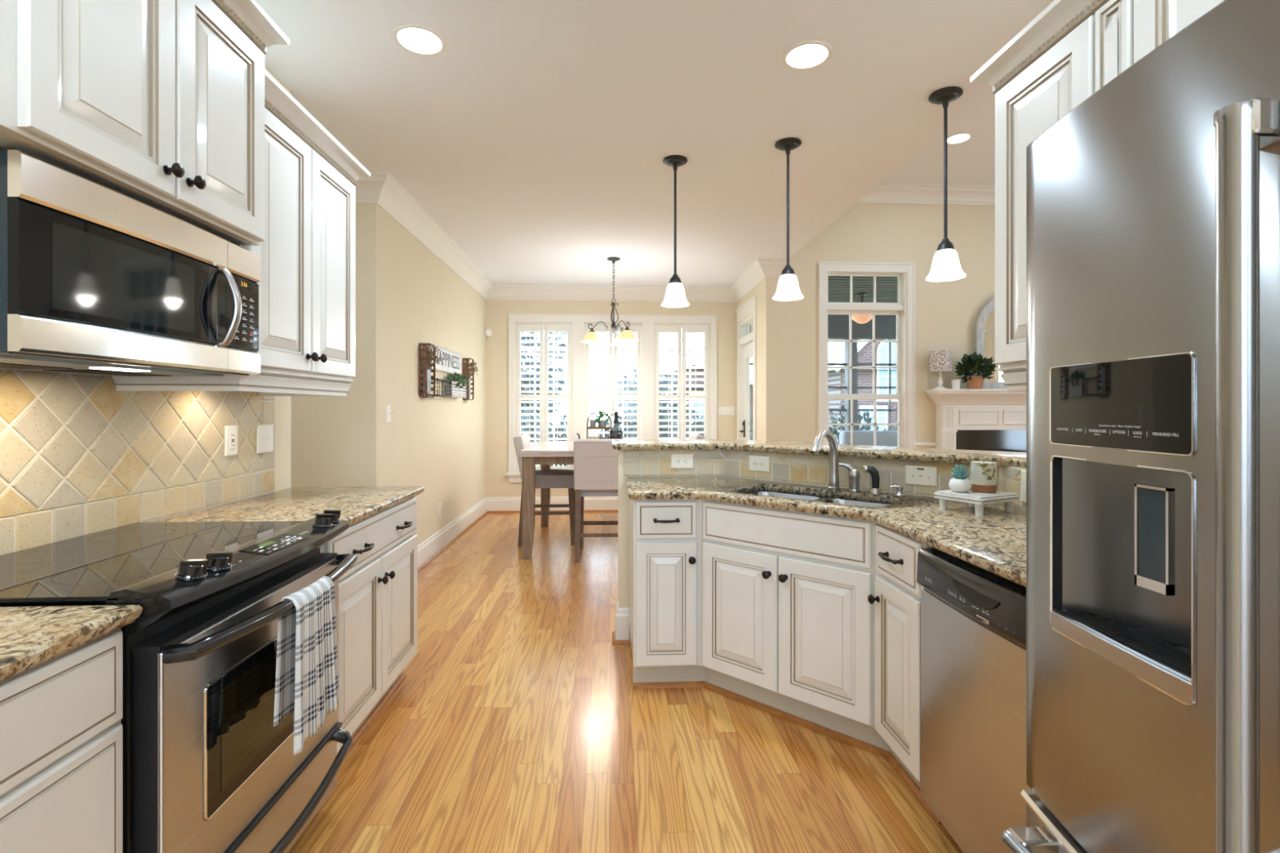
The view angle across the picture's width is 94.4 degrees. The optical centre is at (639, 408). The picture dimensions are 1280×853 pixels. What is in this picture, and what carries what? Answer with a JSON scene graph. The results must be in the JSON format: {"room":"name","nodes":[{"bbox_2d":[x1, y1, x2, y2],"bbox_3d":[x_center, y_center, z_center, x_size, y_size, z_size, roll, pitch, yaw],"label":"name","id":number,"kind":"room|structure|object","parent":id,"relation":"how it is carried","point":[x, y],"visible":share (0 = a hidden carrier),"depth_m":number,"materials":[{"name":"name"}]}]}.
{"room":"kitchen","nodes":[
{"label":"kitchen","id":0,"kind":"room"},
{"bbox_2d":[147,64,485,545],"bbox_3d":[-1.681,-0.115,2.153,0.140,2.770,10.470,0,0,-3],"label":"wall","id":1,"kind":"structure","parent":0,"point":[408,297],"depth_m":4.53,"materials":[{"name":"beige paint"}]},
{"bbox_2d":[0,367,274,555],"bbox_3d":[-1.569,0.123,1.387,0.005,0.487,2.530,0,0,-3],"label":"tile backsplash","id":2,"kind":"structure","parent":1,"relation":"attached to","point":[80,455],"depth_m":1.77,"materials":[{"name":"tile"}]},
{"bbox_2d":[224,425,237,456],"bbox_3d":[-1.609,0.125,2.337,0.009,0.118,0.075,0,0,-3],"label":"wall outlet","id":3,"kind":"object","parent":2,"relation":"attached to","point":[230,432],"visible":1,"depth_m":2.33,"materials":[{"name":"white plastic"}]},
{"bbox_2d":[256,425,273,453],"bbox_3d":[-1.617,0.130,2.567,0.016,0.118,0.118,0,0,-3],"label":"switch plate","id":4,"kind":"object","parent":2,"relation":"attached to","point":[264,433],"visible":1,"depth_m":2.56,"materials":[{"name":"white plastic"}]},
{"bbox_2d":[0,0,288,245],"bbox_3d":[-1.323,-0.826,1.405,0.496,0.661,0.880,0,0,-3],"label":"upper cabinet","id":5,"kind":"object","parent":1,"relation":"attached to","point":[159,104],"visible":0.96,"depth_m":1.35,"materials":[{"name":"beige paint"}]},
{"bbox_2d":[0,149,260,376],"bbox_3d":[-1.327,-0.288,1.453,0.466,0.384,0.745,0,0,-3],"label":"microwave","id":6,"kind":"object","parent":5,"relation":"attached to","point":[95,277],"visible":1,"depth_m":1.29,"materials":[{"name":"silver metal"}]},
{"bbox_2d":[111,69,370,395],"bbox_3d":[-1.393,-0.551,2.205,0.436,0.993,0.838,0,0,-3],"label":"upper cabinet","id":7,"kind":"object","parent":1,"relation":"attached to","point":[307,251],"visible":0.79,"depth_m":2.12,"materials":[{"name":"beige paint"}]},
{"bbox_2d":[417,342,435,398],"bbox_3d":[-1.733,-0.310,4.819,0.073,0.441,0.231,0,0,-3],"label":"wall basket","id":8,"kind":"object","parent":1,"relation":"attached to","point":[420,357],"visible":0.89,"depth_m":4.71,"materials":[{"name":"brown wicker"}]},
{"bbox_2d":[422,346,444,393],"bbox_3d":[-1.689,-0.323,4.816,0.144,0.395,0.285,0,0,-3],"label":"vase","id":9,"kind":"object","parent":8,"relation":"in","point":[432,353],"visible":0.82,"depth_m":4.81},
{"bbox_2d":[427,377,451,396],"bbox_3d":[-1.737,-0.182,5.149,0.088,0.146,0.429,0,0,-3],"label":"wire basket","id":10,"kind":"object","parent":1,"relation":"attached to","point":[442,380],"visible":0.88,"depth_m":5.12,"materials":[{"name":"grey metal"}]},
{"bbox_2d":[428,343,462,374],"bbox_3d":[-1.785,-0.453,5.477,0.025,0.235,1.020,0,0,-3],"label":"wall sign","id":11,"kind":"object","parent":1,"relation":"attached to","point":[452,362],"visible":0.89,"depth_m":5.48,"materials":[{"name":"white wood"}]},
{"bbox_2d":[442,381,466,397],"bbox_3d":[-1.762,-0.182,5.648,0.088,0.146,0.529,0,0,-3],"label":"crate","id":12,"kind":"object","parent":1,"relation":"attached to","point":[456,392],"visible":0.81,"depth_m":5.57,"materials":[{"name":"white wood"}]},
{"bbox_2d":[445,372,468,395],"bbox_3d":[-1.737,-0.241,5.648,0.197,0.231,0.549,0,0,-3],"label":"trailing plant","id":13,"kind":"object","parent":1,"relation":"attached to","point":[460,378],"visible":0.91,"depth_m":5.53,"materials":[{"name":"green plant"}]},
{"bbox_2d":[462,357,474,400],"bbox_3d":[-1.804,-0.310,6.217,0.073,0.441,0.231,0,0,-3],"label":"wall basket","id":14,"kind":"object","parent":1,"relation":"attached to","point":[467,360],"visible":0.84,"depth_m":6.11,"materials":[{"name":"brown wicker"}]},
{"bbox_2d":[417,496,617,573],"bbox_3d":[-1.488,1.175,5.908,2.342,0.190,5.770,0,0,39],"label":"baseboard","id":15,"kind":"structure","parent":1,"relation":"attached to","point":[432,547],"depth_m":6.85,"materials":[{"name":"white paint"}]},
{"bbox_2d":[290,203,357,488],"bbox_3d":[-2.619,-0.115,3.873,1.560,2.770,0.120,0,0,-3],"label":"wall","id":16,"kind":"structure","parent":0,"point":[324,428],"depth_m":3.84,"materials":[{"name":"beige paint"}]},
{"bbox_2d":[485,299,737,497],"bbox_3d":[-0.340,-0.115,7.402,3.110,2.770,0.120,0,0,-3],"label":"wall","id":17,"kind":"structure","parent":0,"point":[497,484],"depth_m":7.30,"materials":[{"name":"beige paint"}]},
{"bbox_2d":[505,313,716,482],"bbox_3d":[-0.328,-0.132,7.365,2.630,2.064,0.165,0,0,-3],"label":"window","id":18,"kind":"structure","parent":17,"relation":"in","point":[578,322],"depth_m":7.34,"materials":[{"name":"white paint"}]},
{"bbox_2d":[516,323,543,471],"bbox_3d":[-1.355,-0.140,7.304,0.332,1.820,0.077,0,0,-3],"label":"shutter panel","id":19,"kind":"object","parent":18,"relation":"attached to","point":[522,327],"visible":0.8,"depth_m":7.30,"materials":[{"name":"white paint"}]},
{"bbox_2d":[543,324,571,470],"bbox_3d":[-1.017,-0.140,7.322,0.332,1.820,0.077,0,0,-3],"label":"shutter panel","id":20,"kind":"object","parent":18,"relation":"attached to","point":[548,328],"visible":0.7,"depth_m":7.32,"materials":[{"name":"white paint"}]},
{"bbox_2d":[585,324,613,439],"bbox_3d":[-0.505,-0.140,7.348,0.341,1.820,0.077,0,0,-3],"label":"shutter panel","id":21,"kind":"object","parent":18,"relation":"attached to","point":[598,327],"visible":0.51,"depth_m":7.34,"materials":[{"name":"white paint"}]},
{"bbox_2d":[613,324,640,439],"bbox_3d":[-0.159,-0.140,7.365,0.341,1.820,0.077,0,0,-3],"label":"shutter panel","id":22,"kind":"object","parent":18,"relation":"attached to","point":[635,328],"visible":0.53,"depth_m":7.36,"materials":[{"name":"white paint"}]},
{"bbox_2d":[654,324,681,439],"bbox_3d":[0.354,-0.140,7.391,0.330,1.820,0.077,0,0,-3],"label":"shutter panel","id":23,"kind":"object","parent":18,"relation":"attached to","point":[658,328],"visible":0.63,"depth_m":7.39,"materials":[{"name":"white paint"}]},
{"bbox_2d":[681,324,708,439],"bbox_3d":[0.690,-0.140,7.408,0.330,1.820,0.077,0,0,-3],"label":"shutter panel","id":24,"kind":"object","parent":18,"relation":"attached to","point":[685,328],"visible":0.7,"depth_m":7.40,"materials":[{"name":"white paint"}]},
{"bbox_2d":[718,405,734,416],"bbox_3d":[1.079,0.026,7.405,0.195,0.122,0.016,0,0,-3],"label":"switch plate","id":25,"kind":"object","parent":17,"relation":"attached to","point":[723,411],"visible":1,"depth_m":7.40,"materials":[{"name":"white plastic"}]},
{"bbox_2d":[288,511,964,852],"bbox_3d":[1.787,1.295,2.278,10.400,0.050,10.570,0,0,-3],"label":"floor","id":26,"kind":"structure","parent":0,"point":[516,722],"depth_m":2.19,"materials":[{"name":"brown wood"}]},
{"bbox_2d":[0,627,122,852],"bbox_3d":[-1.235,0.836,0.642,0.594,0.868,0.937,0,0,-3],"label":"base cabinet","id":27,"kind":"object","parent":26,"relation":"on","point":[61,727],"visible":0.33,"depth_m":0.99,"materials":[{"name":"beige paint"}]},
{"bbox_2d":[0,604,142,681],"bbox_3d":[-1.224,0.385,0.605,0.612,0.033,1.012,0,0,-3],"label":"countertop","id":28,"kind":"structure","parent":27,"relation":"on","point":[30,637],"depth_m":1.00,"materials":[{"name":"beige stone"}]},
{"bbox_2d":[0,509,357,852],"bbox_3d":[-1.200,0.791,1.501,0.730,0.958,0.770,0,0,-3],"label":"electric range","id":29,"kind":"object","parent":26,"relation":"on","point":[206,767],"visible":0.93,"depth_m":1.33,"materials":[{"name":"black metal"}]},
{"bbox_2d":[0,520,304,603],"bbox_3d":[-1.287,0.362,1.497,0.557,0.010,0.770,0,0,-3],"label":"glass cooktop","id":30,"kind":"object","parent":29,"relation":"in","point":[96,567],"depth_m":1.42,"materials":[{"name":"black glass"}]},
{"bbox_2d":[273,575,339,755],"bbox_3d":[-0.844,0.638,1.523,0.064,0.366,0.236,0,0,-3],"label":"tea towel","id":31,"kind":"object","parent":29,"relation":"hanging from","point":[307,678],"visible":1,"depth_m":1.48,"materials":[{"name":"white fabric"}]},
{"bbox_2d":[320,496,417,757],"bbox_3d":[-1.300,0.836,2.341,0.636,0.868,0.913,0,0,-3],"label":"base cabinet","id":32,"kind":"object","parent":26,"relation":"on","point":[378,594],"visible":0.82,"depth_m":2.30,"materials":[{"name":"beige paint"}]},
{"bbox_2d":[152,486,424,525],"bbox_3d":[-1.313,0.385,2.353,0.612,0.033,0.937,0,0,-3],"label":"countertop","id":33,"kind":"structure","parent":32,"relation":"on","point":[356,504],"depth_m":2.27,"materials":[{"name":"beige stone"}]},
{"bbox_2d":[512,433,575,546],"bbox_3d":[-0.901,0.760,5.722,0.566,1.020,0.490,0,0,-3],"label":"counter chair","id":34,"kind":"object","parent":26,"relation":"on","point":[544,478],"visible":0.69,"depth_m":5.50,"materials":[{"name":"wood"}]},
{"bbox_2d":[519,440,573,559],"bbox_3d":[-0.351,0.811,5.750,1.400,0.918,1.480,0,0,-3],"label":"dining table","id":35,"kind":"object","parent":26,"relation":"on","point":[545,454],"visible":0.48,"depth_m":5.01,"materials":[{"name":"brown wood"}]},
{"bbox_3d":[-0.390,0.292,5.738,0.439,0.120,0.272,0,0,-3],"label":"serving tray","id":36,"kind":"object","parent":35,"relation":"on","visible":0},
{"bbox_2d":[608,411,622,439],"bbox_3d":[-0.231,0.182,5.756,0.135,0.315,0.134,0,0,-3],"label":"soda siphon","id":37,"kind":"object","parent":36,"relation":"on","point":[615,431],"visible":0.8,"depth_m":5.72,"materials":[{"name":"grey glass"}]},
{"bbox_2d":[573,439,631,563],"bbox_3d":[-0.315,0.760,5.139,0.490,1.020,0.566,0,0,-3],"label":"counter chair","id":38,"kind":"object","parent":26,"relation":"on","point":[595,460],"visible":0.7,"depth_m":4.91,"materials":[{"name":"grey fabric"}]},
{"bbox_2d":[629,498,698,688],"bbox_3d":[0.106,0.836,2.897,0.295,0.868,0.603,0,0,-3],"label":"base cabinet","id":39,"kind":"object","parent":26,"relation":"on","point":[664,534],"visible":0.83,"depth_m":2.64,"materials":[{"name":"beige paint"}]},
{"bbox_2d":[697,499,893,761],"bbox_3d":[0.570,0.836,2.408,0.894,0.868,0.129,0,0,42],"label":"base cabinet","id":40,"kind":"object","parent":26,"relation":"on","point":[787,617],"visible":0.88,"depth_m":2.35,"materials":[{"name":"beige paint"}]},
{"bbox_2d":[624,476,1026,586],"bbox_3d":[0.793,0.385,2.292,1.067,0.033,2.501,0,0,-33],"label":"countertop","id":41,"kind":"structure","parent":40,"relation":"on","point":[994,542],"depth_m":2.17,"materials":[{"name":"beige stone"}]},
{"bbox_2d":[746,490,891,506],"bbox_3d":[0.743,0.492,2.563,0.753,0.180,0.398,0,0,42],"label":"sink","id":42,"kind":"object","parent":41,"relation":"in","point":[799,496],"visible":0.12,"depth_m":2.67,"materials":[{"name":"silver metal"}]},
{"bbox_2d":[812,429,840,489],"bbox_3d":[0.836,0.230,2.665,0.056,0.276,0.230,0,0,42],"label":"faucet","id":43,"kind":"object","parent":41,"relation":"on","point":[833,483],"visible":1,"depth_m":2.71,"materials":[{"name":"silver metal"}]},
{"bbox_2d":[839,462,860,492],"bbox_3d":[0.945,0.306,2.664,0.089,0.125,0.054,0,0,35],"label":"lever","id":44,"kind":"object","parent":41,"relation":"on","point":[854,473],"visible":1,"depth_m":2.64,"materials":[{"name":"silver metal"}]},
{"bbox_2d":[863,465,881,494],"bbox_3d":[1.014,0.306,2.583,0.072,0.123,0.048,0,0,26],"label":"sprayer","id":45,"kind":"object","parent":41,"relation":"on","point":[875,489],"visible":1,"depth_m":2.56,"materials":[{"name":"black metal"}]},
{"bbox_2d":[933,489,1018,515],"bbox_3d":[1.218,0.335,2.149,0.220,0.066,0.186,0,0,-27],"label":"tray","id":46,"kind":"object","parent":41,"relation":"on","point":[976,500],"visible":0.76,"depth_m":2.10,"materials":[{"name":"grey wood"}]},
{"bbox_2d":[948,464,971,493],"bbox_3d":[1.164,0.251,2.156,0.074,0.102,0.074,0,0,-3],"label":"potted succulent","id":47,"kind":"object","parent":46,"relation":"on","point":[960,483],"visible":1,"depth_m":2.14,"materials":[{"name":"white ceramic"}]},
{"bbox_2d":[948,478,971,493],"bbox_3d":[1.164,0.278,2.156,0.074,0.048,0.074,0,0,-3],"label":"pot","id":48,"kind":"object","parent":47,"relation":"attached to","point":[956,485],"depth_m":2.13,"materials":[{"name":"white ceramic"}]},
{"bbox_2d":[969,453,997,493],"bbox_3d":[1.251,0.235,2.161,0.090,0.134,0.090,0,0,-3],"label":"candle jar","id":49,"kind":"object","parent":46,"relation":"on","point":[983,476],"visible":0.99,"depth_m":2.13,"materials":[{"name":"white ceramic"}]},
{"bbox_2d":[867,524,942,824],"bbox_3d":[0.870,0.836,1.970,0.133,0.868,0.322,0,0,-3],"label":"base cabinet","id":50,"kind":"object","parent":26,"relation":"on","point":[897,599],"visible":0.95,"depth_m":1.95,"materials":[{"name":"beige paint"}]},
{"bbox_2d":[916,546,1031,852],"bbox_3d":[1.140,0.839,1.518,0.600,0.862,0.598,0,0,-3],"label":"dishwasher","id":51,"kind":"object","parent":26,"relation":"on","point":[973,618],"visible":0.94,"depth_m":1.52,"materials":[{"name":"silver metal"}]},
{"bbox_2d":[924,388,1026,452],"bbox_3d":[3.680,0.536,6.034,1.470,1.468,0.250,0,0,-3],"label":"fireplace","id":52,"kind":"object","parent":26,"relation":"on","point":[979,420],"visible":0.4,"depth_m":6.03,"materials":[{"name":"white paint"}]},
{"bbox_2d":[928,350,951,389],"bbox_3d":[3.041,-0.391,6.001,0.212,0.385,0.211,0,0,-3],"label":"table lamp","id":53,"kind":"object","parent":52,"relation":"on","point":[940,361],"visible":0.9,"depth_m":5.92,"materials":[{"name":"beige fabric"}]},
{"bbox_2d":[924,388,1007,391],"bbox_3d":[3.680,-0.187,6.034,1.470,0.022,0.250,0,0,-3],"label":"mantel shelf","id":54,"kind":"object","parent":52,"relation":"attached to","point":[939,389],"depth_m":5.90,"materials":[{"name":"white paint"}]},
{"bbox_2d":[954,351,997,389],"bbox_3d":[3.361,-0.386,5.940,0.438,0.376,0.319,0,0,-3],"label":"potted plant","id":55,"kind":"object","parent":52,"relation":"on","point":[974,364],"visible":1,"depth_m":5.90,"materials":[{"name":"green plant"}]},
{"bbox_2d":[975,297,1007,389],"bbox_3d":[3.861,-0.701,6.115,0.810,1.005,0.035,0,0,-3],"label":"arched mirror","id":56,"kind":"object","parent":52,"relation":"on","point":[985,322],"visible":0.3,"depth_m":6.09,"materials":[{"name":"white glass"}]},
{"bbox_2d":[984,307,1004,382],"bbox_3d":[3.861,-0.701,6.121,0.650,0.845,0.001,0,0,-3],"label":"mirror glass","id":57,"kind":"object","parent":56,"relation":"attached to","point":[989,337],"depth_m":6.11,"materials":[{"name":"mirror"}]},
{"bbox_2d":[1000,0,1279,852],"bbox_3d":[1.075,0.371,0.705,0.781,1.797,1.002,0,0,-3],"label":"refrigerator","id":58,"kind":"object","parent":26,"relation":"on","point":[1153,205],"visible":1,"depth_m":0.86,"materials":[{"name":"grey metal"}]},
{"bbox_2d":[254,0,1053,287],"bbox_3d":[-0.865,-1.540,2.144,5.090,0.080,10.570,0,0,-3],"label":"ceiling","id":59,"kind":"structure","parent":0,"point":[541,134],"depth_m":2.99,"materials":[{"name":"white paint"}]},
{"bbox_2d":[392,23,446,56],"bbox_3d":[-0.895,-1.496,2.411,0.206,0.008,0.206,0,0,-3],"label":"recessed light","id":60,"kind":"object","parent":59,"relation":"in","point":[418,39],"visible":1,"depth_m":2.40,"materials":[{"name":"white plastic"}]},
{"bbox_2d":[580,257,638,346],"bbox_3d":[-0.306,-1.081,5.925,0.569,0.839,0.596,0,0,-3],"label":"chandelier","id":61,"kind":"object","parent":59,"relation":"hanging from","point":[626,336],"visible":1,"depth_m":5.87,"materials":[{"name":"white glass"}]},
{"bbox_2d":[661,155,689,307],"bbox_3d":[0.213,-1.062,3.574,0.171,0.875,0.171,0,0,-3],"label":"pendant light","id":62,"kind":"object","parent":59,"relation":"hanging from","point":[675,296],"visible":1,"depth_m":3.55,"materials":[{"name":"white glass"}]},
{"bbox_2d":[772,137,804,301],"bbox_3d":[0.836,-1.062,3.348,0.171,0.875,0.171,0,0,-3],"label":"pendant light","id":63,"kind":"object","parent":59,"relation":"hanging from","point":[788,289],"visible":1,"depth_m":3.32,"materials":[{"name":"white glass"}]},
{"bbox_2d":[782,40,832,70],"bbox_3d":[0.709,-1.496,2.515,0.206,0.008,0.206,0,0,-3],"label":"recessed light","id":64,"kind":"object","parent":59,"relation":"in","point":[807,55],"visible":1,"depth_m":2.50,"materials":[{"name":"white plastic"}]},
{"bbox_2d":[925,86,965,281],"bbox_3d":[1.458,-1.062,2.828,0.171,0.875,0.171,0,0,-3],"label":"pendant light","id":65,"kind":"object","parent":59,"relation":"hanging from","point":[945,266],"visible":1,"depth_m":2.81,"materials":[{"name":"white glass"}]},
{"bbox_2d":[737,278,777,440],"bbox_3d":[1.308,-0.115,6.795,0.120,2.770,1.500,0,0,-3],"label":"wall","id":66,"kind":"structure","parent":0,"point":[766,307],"depth_m":6.05,"materials":[{"name":"beige paint"}]},
{"bbox_2d":[735,295,756,439],"bbox_3d":[1.288,0.020,6.899,0.150,2.500,0.930,0,0,-3],"label":"door","id":67,"kind":"structure","parent":66,"relation":"in","point":[747,312],"depth_m":7.12,"materials":[{"name":"white paint"}]},
{"bbox_2d":[617,449,1001,642],"bbox_3d":[0.759,0.745,2.968,1.898,1.050,0.449,0,0,30],"label":"wall","id":68,"kind":"structure","parent":0,"point":[623,496],"depth_m":3.22,"materials":[{"name":"beige paint"}]},
{"bbox_2d":[612,600,629,645],"bbox_3d":[-0.107,1.175,3.262,0.094,0.190,0.154,0,0,-3],"label":"baseboard","id":69,"kind":"structure","parent":68,"relation":"attached to","point":[620,636],"depth_m":3.20,"materials":[{"name":"white paint"}]},
{"bbox_2d":[622,448,999,496],"bbox_3d":[0.737,0.293,2.906,1.747,0.145,0.311,0,0,31],"label":"tile backsplash","id":70,"kind":"structure","parent":68,"relation":"attached to","point":[807,468],"depth_m":2.97,"materials":[{"name":"tile"}]},
{"bbox_2d":[671,453,693,468],"bbox_3d":[0.229,0.285,3.224,0.122,0.078,0.008,0,0,-3],"label":"wall outlet","id":71,"kind":"object","parent":70,"relation":"attached to","point":[677,460],"visible":1,"depth_m":3.22,"materials":[{"name":"white plastic"}]},
{"bbox_2d":[749,455,769,471],"bbox_3d":[0.618,0.285,3.084,0.122,0.080,0.008,0,0,44],"label":"wall outlet","id":72,"kind":"object","parent":70,"relation":"attached to","point":[761,464],"visible":1,"depth_m":3.08,"materials":[{"name":"white plastic"}]},
{"bbox_2d":[905,465,937,486],"bbox_3d":[1.193,0.285,2.522,0.128,0.082,0.016,0,0,44],"label":"switch plate","id":73,"kind":"object","parent":70,"relation":"attached to","point":[914,475],"visible":1,"depth_m":2.52,"materials":[{"name":"white plastic"}]},
{"bbox_2d":[612,439,1026,467],"bbox_3d":[0.799,0.203,3.040,2.232,0.032,0.805,0,0,33],"label":"bar","id":74,"kind":"object","parent":68,"relation":"on","point":[936,455],"visible":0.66,"depth_m":2.86,"materials":[{"name":"beige stone"}]},
{"bbox_2d":[827,275,897,302],"bbox_3d":[4.205,-1.631,8.123,5.780,0.098,3.600,0,0,-3],"label":"ceiling","id":75,"kind":"structure","parent":0,"point":[838,286],"depth_m":7.83,"materials":[{"name":"grey"}]},
{"bbox_2d":[750,314,896,339],"bbox_3d":[4.121,-1.370,9.771,5.780,0.440,0.200,0,0,-3],"label":"beam","id":76,"kind":"structure","parent":75,"relation":"attached to","point":[837,324],"depth_m":9.65,"materials":[{"name":"grey"}]},
{"bbox_2d":[852,292,872,324],"bbox_3d":[3.061,-1.380,8.165,0.340,0.420,0.340,0,0,-3],"label":"porch light","id":77,"kind":"object","parent":75,"relation":"attached to","point":[861,319],"visible":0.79,"depth_m":8.10,"materials":[{"name":"orange glass"}]},
{"bbox_2d":[777,203,995,448],"bbox_3d":[3.985,-0.505,6.239,5.410,3.550,0.120,0,0,-3],"label":"wall","id":78,"kind":"structure","parent":0,"point":[947,313],"depth_m":6.12,"materials":[{"name":"beige paint"}]},
{"bbox_2d":[355,171,786,302],"bbox_3d":[-0.986,-1.417,5.543,4.990,0.165,3.528,0,0,-3],"label":"trim","id":79,"kind":"structure","parent":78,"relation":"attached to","point":[381,188],"depth_m":6.17,"materials":[{"name":"white paint"}]},
{"bbox_2d":[818,262,915,447],"bbox_3d":[2.323,-0.502,6.130,1.040,1.994,0.170,0,0,-3],"label":"window","id":80,"kind":"structure","parent":78,"relation":"in","point":[904,309],"depth_m":6.11,"materials":[{"name":"white paint"}]},
{"bbox_2d":[856,182,995,205],"bbox_3d":[4.091,-2.197,6.126,5.210,0.165,0.118,0,0,-3],"label":"trim","id":81,"kind":"structure","parent":78,"relation":"attached to","point":[883,193],"depth_m":6.07,"materials":[{"name":"white paint"}]},
{"bbox_2d":[880,88,995,185],"bbox_3d":[4.272,-2.320,3.520,5.310,0.080,5.600,0,0,-3],"label":"ceiling","id":82,"kind":"structure","parent":0,"point":[972,161],"depth_m":5.35,"materials":[{"name":"white paint"}]},
{"bbox_2d":[947,132,972,144],"bbox_3d":[2.681,-2.276,4.992,0.206,0.008,0.206,0,0,-3],"label":"recessed light","id":83,"kind":"object","parent":82,"relation":"in","point":[957,138],"visible":0.91,"depth_m":4.98,"materials":[{"name":"white plastic"}]},
{"bbox_2d":[1001,465,1026,509],"bbox_3d":[1.613,-0.115,-0.269,0.125,2.770,5.300,0,0,-3],"label":"wall","id":84,"kind":"structure","parent":0,"point":[1002,465],"depth_m":2.32,"materials":[{"name":"beige paint"}]},
{"bbox_2d":[1003,465,1026,508],"bbox_3d":[1.444,0.124,1.775,0.005,0.485,1.080,0,0,-3],"label":"tile backsplash","id":85,"kind":"structure","parent":84,"relation":"attached to","point":[1011,475],"depth_m":2.25,"materials":[{"name":"tile"}]},
{"bbox_2d":[1021,469,1026,502],"bbox_3d":[1.416,0.285,2.159,0.008,0.118,0.085,0,0,-3],"label":"wall outlet","id":86,"kind":"object","parent":85,"relation":"attached to","point":[1023,472],"visible":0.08,"depth_m":2.19,"materials":[{"name":"white plastic"}]},
{"bbox_2d":[970,0,1097,391],"bbox_3d":[1.251,-0.551,1.669,0.393,0.993,0.433,0,0,-3],"label":"upper cabinet","id":87,"kind":"object","parent":84,"relation":"attached to","point":[1046,70],"visible":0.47,"depth_m":1.70,"materials":[{"name":"beige paint"}]},
{"bbox_2d":[1093,0,1133,92],"bbox_3d":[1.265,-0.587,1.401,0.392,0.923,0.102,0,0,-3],"label":"upper cabinet","id":88,"kind":"object","parent":84,"relation":"attached to","point":[1113,19],"visible":0.16,"depth_m":1.39,"materials":[{"name":"beige paint"}]},
{"bbox_2d":[1133,0,1224,63],"bbox_3d":[1.296,-0.849,0.784,0.393,0.398,1.130,0,0,-3],"label":"upper cabinet","id":89,"kind":"object","parent":84,"relation":"attached to","point":[1155,21],"visible":0.15,"depth_m":1.27,"materials":[{"name":"beige paint"}]},
{"bbox_3d":[4.205,1.500,8.123,5.780,0.340,3.600,0,0,-3],"label":"floor","id":90,"kind":"structure","parent":0,"visible":0},
{"bbox_2d":[750,363,846,411],"bbox_3d":[2.414,0.085,9.679,1.940,2.470,0.030,0,0,-3],"label":"screen frame","id":91,"kind":"object","parent":90,"relation":"on","point":[828,364],"visible":0.15,"depth_m":9.71,"materials":[{"name":"grey"}]},
{"bbox_2d":[844,337,857,431],"bbox_3d":[3.463,0.090,9.727,0.150,2.480,0.160,0,0,-3],"label":"porch post","id":92,"kind":"object","parent":90,"relation":"on","point":[847,402],"visible":0.5,"depth_m":9.65,"materials":[{"name":"grey wood"}]},
{"bbox_2d":[839,431,897,446],"bbox_3d":[3.346,0.820,8.079,1.100,1.020,0.800,0,0,-3],"label":"sofa","id":93,"kind":"object","parent":90,"relation":"on","point":[888,438],"visible":0.09,"depth_m":8.30,"materials":[{"name":"grey"}]},
{"bbox_2d":[857,338,897,431],"bbox_3d":[4.686,0.085,9.794,2.290,2.470,0.030,0,0,-3],"label":"screen frame","id":94,"kind":"object","parent":90,"relation":"on","point":[889,410],"visible":0.18,"depth_m":9.75,"materials":[{"name":"grey wood"}]},
{"label":"outside","id":95,"kind":"structure","parent":0,"visible":0},
{"bbox_2d":[536,427,600,466],"bbox_3d":[-1.705,1.670,33.692,80.000,0.100,52.530,0,0,-3],"label":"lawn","id":96,"kind":"structure","parent":95,"point":[592,434],"depth_m":38.50,"materials":[{"name":"green plant"}]},
{"bbox_2d":[520,408,538,466],"bbox_3d":[-1.974,0.792,9.412,0.914,1.761,0.862,0,0,-3],"label":"shrub","id":97,"kind":"object","parent":96,"relation":"on","point":[526,429],"visible":0.09,"depth_m":9.37,"materials":[{"name":"green plant"}]},
{"bbox_2d":[520,332,567,441],"bbox_3d":[-2.743,-0.845,13.399,2.251,5.036,2.392,0,0,-3],"label":"tree","id":98,"kind":"object","parent":96,"relation":"on","point":[526,411],"visible":0.07,"depth_m":13.20,"materials":[{"name":"green plant"}]},
{"bbox_2d":[538,411,567,466],"bbox_3d":[-1.240,0.868,9.838,0.886,1.681,0.889,0,0,-3],"label":"shrub","id":99,"kind":"object","parent":96,"relation":"on","point":[550,435],"visible":0.03,"depth_m":9.75,"materials":[{"name":"green plant"}]},
{"bbox_2d":[608,368,689,437],"bbox_3d":[0.221,0.225,15.505,2.163,2.899,2.139,0,0,-3],"label":"tree","id":100,"kind":"object","parent":96,"relation":"on","point":[664,382],"visible":0.11,"depth_m":15.28,"materials":[{"name":"green plant"}]},
{"bbox_2d":[634,400,674,439],"bbox_3d":[0.239,0.731,9.631,0.724,1.883,0.763,0,0,-3],"label":"shrub","id":101,"kind":"object","parent":96,"relation":"on","point":[660,411],"visible":0.05,"depth_m":9.55,"materials":[{"name":"green plant"}]},
{"bbox_2d":[617,362,752,437],"bbox_3d":[2.282,-0.287,30.084,7.078,3.914,6.740,0,0,-3],"label":"brick house","id":102,"kind":"structure","parent":96,"relation":"on","point":[687,370],"depth_m":27.13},
{"bbox_2d":[667,408,704,439],"bbox_3d":[0.891,0.803,10.175,0.981,1.654,1.008,0,0,-3],"label":"shrub","id":103,"kind":"object","parent":96,"relation":"on","point":[699,423],"visible":0.06,"depth_m":10.04,"materials":[{"name":"green plant"}]},
{"bbox_2d":[828,404,886,444],"bbox_3d":[4.029,0.767,11.215,1.400,1.752,1.382,0,0,-3],"label":"shrub","id":104,"kind":"object","parent":96,"relation":"on","point":[860,417],"visible":0.24,"depth_m":11.08,"materials":[{"name":"green plant"}]},
{"bbox_2d":[827,339,897,442],"bbox_3d":[9.328,-1.273,23.431,5.967,5.886,6.740,0,0,-3],"label":"brick house","id":105,"kind":"structure","parent":96,"relation":"on","point":[836,350],"depth_m":20.41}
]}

